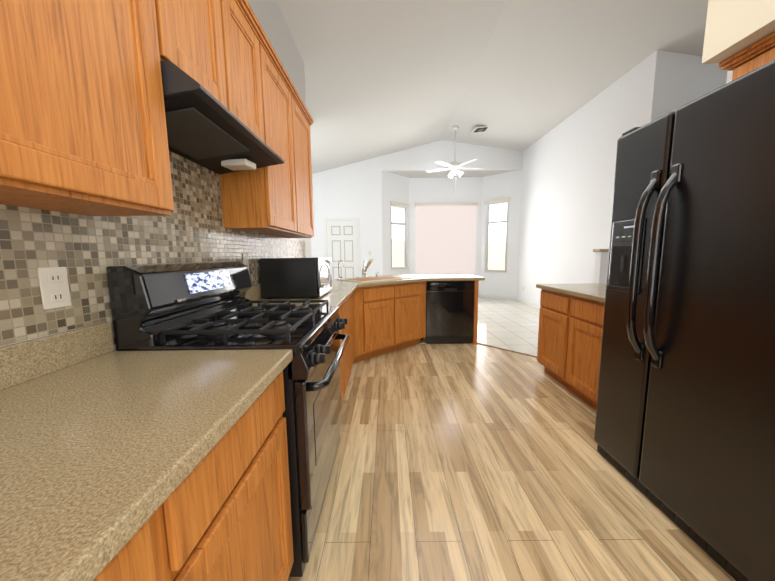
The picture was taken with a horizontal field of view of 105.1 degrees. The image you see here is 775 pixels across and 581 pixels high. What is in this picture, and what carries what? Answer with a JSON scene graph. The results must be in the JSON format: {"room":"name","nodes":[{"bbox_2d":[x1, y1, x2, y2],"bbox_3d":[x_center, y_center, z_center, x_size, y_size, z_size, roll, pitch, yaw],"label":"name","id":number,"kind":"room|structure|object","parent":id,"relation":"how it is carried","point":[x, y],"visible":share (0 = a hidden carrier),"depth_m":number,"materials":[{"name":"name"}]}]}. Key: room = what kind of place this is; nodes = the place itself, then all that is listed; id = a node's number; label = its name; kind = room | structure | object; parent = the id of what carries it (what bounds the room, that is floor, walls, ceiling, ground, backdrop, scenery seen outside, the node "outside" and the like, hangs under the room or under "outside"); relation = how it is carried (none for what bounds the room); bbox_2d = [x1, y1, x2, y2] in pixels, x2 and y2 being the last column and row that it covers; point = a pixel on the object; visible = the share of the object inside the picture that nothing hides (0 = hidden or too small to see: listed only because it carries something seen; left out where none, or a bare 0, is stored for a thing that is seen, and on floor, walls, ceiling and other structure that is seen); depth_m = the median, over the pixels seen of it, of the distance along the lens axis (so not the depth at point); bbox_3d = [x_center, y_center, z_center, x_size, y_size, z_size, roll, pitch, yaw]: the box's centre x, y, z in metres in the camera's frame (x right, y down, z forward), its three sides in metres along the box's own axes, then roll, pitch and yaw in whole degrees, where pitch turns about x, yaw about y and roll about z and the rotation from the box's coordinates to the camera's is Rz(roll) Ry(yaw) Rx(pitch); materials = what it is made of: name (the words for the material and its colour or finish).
{"room":"kitchen","nodes":[
{"label":"kitchen","id":0,"kind":"room"},
{"bbox_2d":[0,0,311,350],"bbox_3d":[-1.006,-1.018,1.033,0.100,4.250,5.200,-1,7,0],"label":"wall","id":1,"kind":"structure","parent":0,"point":[270,18],"depth_m":2.73,"materials":[{"name":"white paint"}]},
{"bbox_2d":[0,160,7,191],"bbox_3d":[-0.815,-0.666,0.100,0.270,1.050,0.674,-1,7,0],"label":"upper cabinet","id":2,"kind":"object","parent":1,"relation":"attached to","point":[3,187],"depth_m":0.53,"materials":[{"name":"brown wood"}]},
{"bbox_2d":[0,322,113,389],"bbox_3d":[-0.931,0.298,-0.195,0.018,0.100,2.406,-1,7,0],"label":"backsplash","id":3,"kind":"structure","parent":1,"relation":"attached to","point":[19,362],"depth_m":0.82,"materials":[{"name":"beige stone"}]},
{"bbox_2d":[0,0,187,215],"bbox_3d":[-0.815,-0.730,0.626,0.270,1.050,0.674,-1,7,0],"label":"upper cabinet","id":4,"kind":"object","parent":1,"relation":"attached to","point":[83,129],"depth_m":0.69,"materials":[{"name":"brown wood"}]},
{"bbox_2d":[0,151,305,345],"bbox_3d":[-0.946,-0.195,0.992,0.002,0.765,4.880,-1,7,0],"label":"backsplash","id":5,"kind":"structure","parent":1,"relation":"attached to","point":[85,250],"depth_m":0.97,"materials":[{"name":"beige tile"}]},
{"bbox_2d":[37,267,70,309],"bbox_3d":[-0.938,-0.008,0.838,0.008,0.115,0.070,-1,7,0],"label":"outlet","id":6,"kind":"object","parent":5,"relation":"attached to","point":[54,287],"depth_m":0.83,"materials":[{"name":"beige plastic"}]},
{"bbox_2d":[242,253,248,269],"bbox_3d":[-0.939,-0.191,1.969,0.008,0.115,0.070,-1,7,0],"label":"outlet","id":7,"kind":"object","parent":5,"relation":"attached to","point":[245,255],"depth_m":1.97,"materials":[{"name":"beige plastic"}]},
{"bbox_2d":[180,0,243,123],"bbox_3d":[-0.818,-1.019,1.087,0.270,0.586,0.456,-1,7,0],"label":"upper cabinet","id":8,"kind":"object","parent":1,"relation":"attached to","point":[211,54],"depth_m":1.18,"materials":[{"name":"brown wood"}]},
{"bbox_2d":[236,0,267,145],"bbox_3d":[-0.818,-1.056,1.397,0.270,0.586,0.456,-1,7,0],"label":"upper cabinet","id":9,"kind":"object","parent":1,"relation":"attached to","point":[249,38],"depth_m":1.51,"materials":[{"name":"brown wood"}]},
{"bbox_2d":[245,286,261,300],"bbox_3d":[-0.933,-0.046,2.658,0.018,0.100,1.806,-1,7,0],"label":"backsplash","id":10,"kind":"structure","parent":1,"relation":"attached to","point":[253,293],"depth_m":2.06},
{"bbox_2d":[220,36,303,235],"bbox_3d":[-0.816,-0.900,1.912,0.270,1.021,0.672,-1,7,0],"label":"upper cabinet","id":11,"kind":"object","parent":1,"relation":"attached to","point":[262,200],"depth_m":1.82,"materials":[{"name":"brown wood"}]},
{"bbox_2d":[160,61,284,173],"bbox_3d":[-0.760,-0.670,1.287,0.375,0.150,0.756,-1,7,0],"label":"range hood","id":12,"kind":"object","parent":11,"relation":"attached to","point":[206,129],"visible":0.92,"depth_m":1.16,"materials":[{"name":"black painted metal"},{"name":"white plastic"}]},
{"bbox_2d":[276,96,313,237],"bbox_3d":[-0.816,-0.959,2.400,0.270,1.021,0.600,-1,7,0],"label":"upper cabinet","id":13,"kind":"object","parent":1,"relation":"attached to","point":[306,188],"depth_m":2.51,"materials":[{"name":"brown wood"}]},
{"bbox_2d":[311,140,522,296],"bbox_3d":[-0.024,-1.859,7.907,6.950,4.250,0.850,-1,7,0],"label":"wall","id":14,"kind":"structure","parent":0,"point":[353,190],"depth_m":7.53,"materials":[{"name":"white paint"}]},
{"bbox_2d":[324,218,360,279],"bbox_3d":[-1.143,-0.750,7.574,0.894,2.152,0.072,-1,7,0],"label":"door","id":15,"kind":"structure","parent":14,"relation":"in","point":[342,242],"depth_m":7.55,"materials":[{"name":"white wood"}]},
{"bbox_2d":[391,205,408,269],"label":"bay window","id":16,"kind":"structure","parent":14,"relation":"in","point":[397,234],"depth_m":8.14,"materials":[{"name":"white"}]},
{"bbox_2d":[390,201,409,268],"bbox_3d":[0.346,-1.472,7.979,0.047,1.735,0.724,6,10,44],"label":"window blind","id":17,"kind":"object","parent":16,"relation":"attached to","point":[397,255],"visible":1,"depth_m":8.01,"materials":[{"name":"beige fabric"}]},
{"bbox_2d":[415,206,475,274],"bbox_3d":[1.626,-1.387,8.320,1.720,1.920,0.095,-1,7,0],"label":"bay window","id":18,"kind":"structure","parent":14,"relation":"in","point":[415,242],"depth_m":8.33,"materials":[{"name":"white"}]},
{"bbox_2d":[415,202,477,274],"bbox_3d":[1.626,-1.431,8.261,1.740,1.969,0.047,-1,7,0],"label":"window blind","id":19,"kind":"object","parent":18,"relation":"attached to","point":[445,238],"visible":0.91,"depth_m":8.25,"materials":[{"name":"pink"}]},
{"bbox_2d":[483,201,508,272],"bbox_3d":[2.944,-1.423,7.997,0.660,1.860,0.095,6,10,45],"label":"bay window","id":20,"kind":"structure","parent":14,"relation":"in","point":[486,251],"depth_m":8.02,"materials":[{"name":"white"}]},
{"bbox_2d":[484,197,509,270],"bbox_3d":[2.905,-1.477,7.952,0.680,1.890,0.047,6,10,45],"label":"window blind","id":21,"kind":"object","parent":20,"relation":"attached to","point":[500,229],"visible":0.94,"depth_m":7.88,"materials":[{"name":"beige fabric"}]},
{"bbox_2d":[478,294,540,308],"bbox_3d":[1.423,0.417,6.288,9.800,0.081,4.412,-1,7,0],"label":"baseboard","id":22,"kind":"structure","parent":14,"relation":"attached to","point":[512,298],"depth_m":7.83,"materials":[{"name":"white wood"}]},
{"bbox_2d":[419,297,539,355],"bbox_3d":[1.374,0.526,5.829,9.900,0.024,6.650,-1,7,0],"label":"floor","id":23,"kind":"structure","parent":0,"point":[513,325],"depth_m":5.09,"materials":[{"name":"beige tile"}]},
{"bbox_2d":[277,0,707,177],"bbox_3d":[1.339,-2.636,3.307,10.100,1.292,10.100,-1,7,0],"label":"ceiling","id":24,"kind":"structure","parent":0,"point":[384,77],"depth_m":3.97,"materials":[{"name":"white paint"}]},
{"bbox_2d":[426,125,483,193],"bbox_3d":[1.519,-2.858,6.577,1.270,1.431,1.277,-1,7,0],"label":"ceiling fan","id":25,"kind":"object","parent":24,"relation":"hanging from","point":[454,165],"visible":1,"depth_m":6.49,"materials":[{"name":"painted metal"},{"name":"painted wood"},{"name":"glass"}]},
{"bbox_2d":[471,126,487,132],"bbox_3d":[2.084,-3.469,6.379,0.496,0.086,0.300,-2,7,-8],"label":"ceiling vent","id":26,"kind":"object","parent":24,"relation":"in","point":[479,129],"visible":0.65,"depth_m":6.35,"materials":[{"name":"white metal"}]},
{"bbox_2d":[288,343,735,580],"bbox_3d":[1.377,1.061,1.588,9.900,0.060,5.800,-1,7,0],"label":"floor","id":27,"kind":"structure","parent":0,"point":[467,462],"depth_m":1.56,"materials":[{"name":"beige wood"}]},
{"bbox_2d":[100,494,187,580],"bbox_3d":[-0.638,0.775,0.229,0.590,0.875,0.560,-1,7,0],"label":"base cabinet","id":28,"kind":"object","parent":27,"relation":"on","point":[158,554],"depth_m":0.47,"materials":[{"name":"brown wood"}]},
{"bbox_2d":[106,261,349,576],"bbox_3d":[-0.571,0.466,1.424,0.714,1.200,0.762,-1,7,0],"label":"gas range","id":29,"kind":"object","parent":27,"relation":"on","point":[186,306],"visible":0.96,"depth_m":1.11,"materials":[{"name":"black metal"}]},
{"bbox_2d":[180,374,293,580],"bbox_3d":[-0.638,0.707,0.784,0.590,0.875,0.560,-1,7,0],"label":"base cabinet","id":30,"kind":"object","parent":27,"relation":"on","point":[236,522],"depth_m":0.73,"materials":[{"name":"brown wood"}]},
{"bbox_2d":[0,349,292,580],"bbox_3d":[-0.630,0.363,-0.187,0.620,0.039,2.406,-1,7,0],"label":"countertop","id":31,"kind":"structure","parent":30,"relation":"on","point":[91,451],"depth_m":0.51,"materials":[{"name":"beige stone"}]},
{"bbox_2d":[339,314,344,403],"bbox_3d":[-0.639,0.552,2.073,0.591,0.875,0.500,-1,7,0],"label":"base cabinet","id":32,"kind":"object","parent":27,"relation":"on","point":[342,362],"depth_m":2.26,"materials":[{"name":"brown wood"}]},
{"bbox_2d":[345,314,352,391],"bbox_3d":[-0.639,0.496,2.535,0.591,0.875,0.430,-1,7,0],"label":"base cabinet","id":33,"kind":"object","parent":27,"relation":"on","point":[349,326],"depth_m":2.68,"materials":[{"name":"brown wood"}]},
{"bbox_2d":[353,314,356,362],"bbox_3d":[-0.639,0.442,2.982,0.591,0.875,0.600,-1,7,0],"label":"base cabinet","id":34,"kind":"object","parent":27,"relation":"on","point":[354,315],"depth_m":3.28,"materials":[{"name":"brown wood"}]},
{"bbox_2d":[357,314,425,361],"bbox_3d":[-0.112,0.356,3.647,1.259,0.875,0.740,-1,7,0],"label":"base cabinet","id":35,"kind":"object","parent":27,"relation":"on","point":[383,314],"depth_m":3.60,"materials":[{"name":"brown wood"}]},
{"bbox_2d":[253,274,484,313],"bbox_3d":[0.172,-0.053,3.192,2.228,0.039,2.866,-1,7,0],"label":"countertop","id":36,"kind":"structure","parent":35,"relation":"on","point":[384,294],"depth_m":3.54,"materials":[{"name":"beige stone"}]},
{"bbox_2d":[260,257,331,298],"bbox_3d":[-0.697,-0.114,2.371,0.426,0.296,0.501,-1,7,0],"label":"microwave","id":37,"kind":"object","parent":36,"relation":"on","point":[311,277],"visible":1,"depth_m":2.13,"materials":[{"name":"black"}]},
{"bbox_2d":[337,259,378,279],"bbox_3d":[-0.383,-0.293,3.949,0.521,0.265,0.516,-1,7,0],"label":"kitchen faucet","id":38,"kind":"object","parent":36,"relation":"on","point":[364,268],"visible":0.96,"depth_m":3.98,"materials":[{"name":"silver metal"}]},
{"bbox_2d":[425,281,474,343],"bbox_3d":[0.843,0.272,4.282,0.645,0.871,0.631,-1,7,0],"label":"dishwasher","id":39,"kind":"object","parent":27,"relation":"on","point":[449,312],"visible":0.98,"depth_m":3.99,"materials":[{"name":"black metal"}]},
{"bbox_2d":[477,342,536,357],"bbox_3d":[1.970,0.811,3.315,0.036,0.008,2.165,-7,9,-42],"label":"trim","id":40,"kind":"structure","parent":27,"relation":"on","point":[507,349],"depth_m":3.79,"materials":[{"name":"brown"}]},
{"bbox_2d":[536,287,567,381],"bbox_3d":[1.851,0.437,2.812,0.610,0.876,0.500,-1,7,0],"label":"base cabinet","id":41,"kind":"object","parent":27,"relation":"on","point":[550,353],"depth_m":2.81,"materials":[{"name":"brown wood"}]},
{"bbox_2d":[560,295,599,405],"bbox_3d":[1.851,0.496,2.325,0.610,0.876,0.480,-1,7,0],"label":"base cabinet","id":42,"kind":"object","parent":27,"relation":"on","point":[571,318],"depth_m":2.38,"materials":[{"name":"brown wood"}]},
{"bbox_2d":[536,283,605,302],"bbox_3d":[1.856,0.024,2.405,0.680,0.040,1.268,-1,7,0],"label":"countertop","id":43,"kind":"structure","parent":42,"relation":"on","point":[596,292],"depth_m":2.59,"materials":[{"name":"beige stone"}]},
{"bbox_2d":[592,303,604,408],"bbox_3d":[1.851,0.536,1.992,0.610,0.876,0.319,-1,7,0],"label":"base cabinet","id":44,"kind":"object","parent":27,"relation":"on","point":[598,353],"depth_m":2.18,"materials":[{"name":"brown wood"}]},
{"bbox_2d":[594,60,774,580],"bbox_3d":[1.676,0.122,1.288,0.982,1.870,0.910,-1,7,0],"label":"refrigerator","id":45,"kind":"object","parent":27,"relation":"on","point":[684,437],"visible":1,"depth_m":1.20,"materials":[{"name":"black metal"}]},
{"bbox_2d":[517,50,664,304],"bbox_3d":[3.402,-1.628,5.701,0.100,4.250,3.710,-1,7,0],"label":"wall","id":46,"kind":"structure","parent":0,"point":[568,174],"depth_m":5.23,"materials":[{"name":"white paint"}]},
{"bbox_2d":[593,249,608,283],"bbox_3d":[3.055,0.085,3.966,0.624,1.272,0.144,-1,7,0],"label":"wall","id":47,"kind":"structure","parent":0,"point":[600,266],"depth_m":3.88,"materials":[{"name":"white paint"}]},
{"bbox_2d":[659,51,726,116],"bbox_3d":[4.878,-1.427,3.908,2.850,4.250,0.100,-1,7,0],"label":"wall","id":48,"kind":"structure","parent":0,"point":[687,78],"depth_m":3.71,"materials":[{"name":"white paint"}]},
{"bbox_2d":[726,71,732,83],"bbox_3d":[2.225,-0.950,0.187,0.100,4.250,3.500,-1,7,0],"label":"wall","id":49,"kind":"structure","parent":0,"point":[729,76],"depth_m":1.88,"materials":[{"name":"white paint"}]},
{"bbox_2d":[718,32,774,80],"bbox_3d":[1.996,0.039,0.407,0.371,2.239,2.700,-1,7,0],"label":"upper cabinet","id":50,"kind":"object","parent":49,"relation":"attached to","point":[752,57],"visible":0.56,"depth_m":1.48,"materials":[{"name":"brown wood"}]},
{"bbox_2d":[702,0,774,63],"bbox_3d":[1.933,-2.042,-0.094,0.460,2.007,3.205,-1,7,0],"label":"soffit","id":51,"kind":"structure","parent":0,"point":[733,27],"depth_m":1.48,"materials":[{"name":"beige paint"}]}
]}

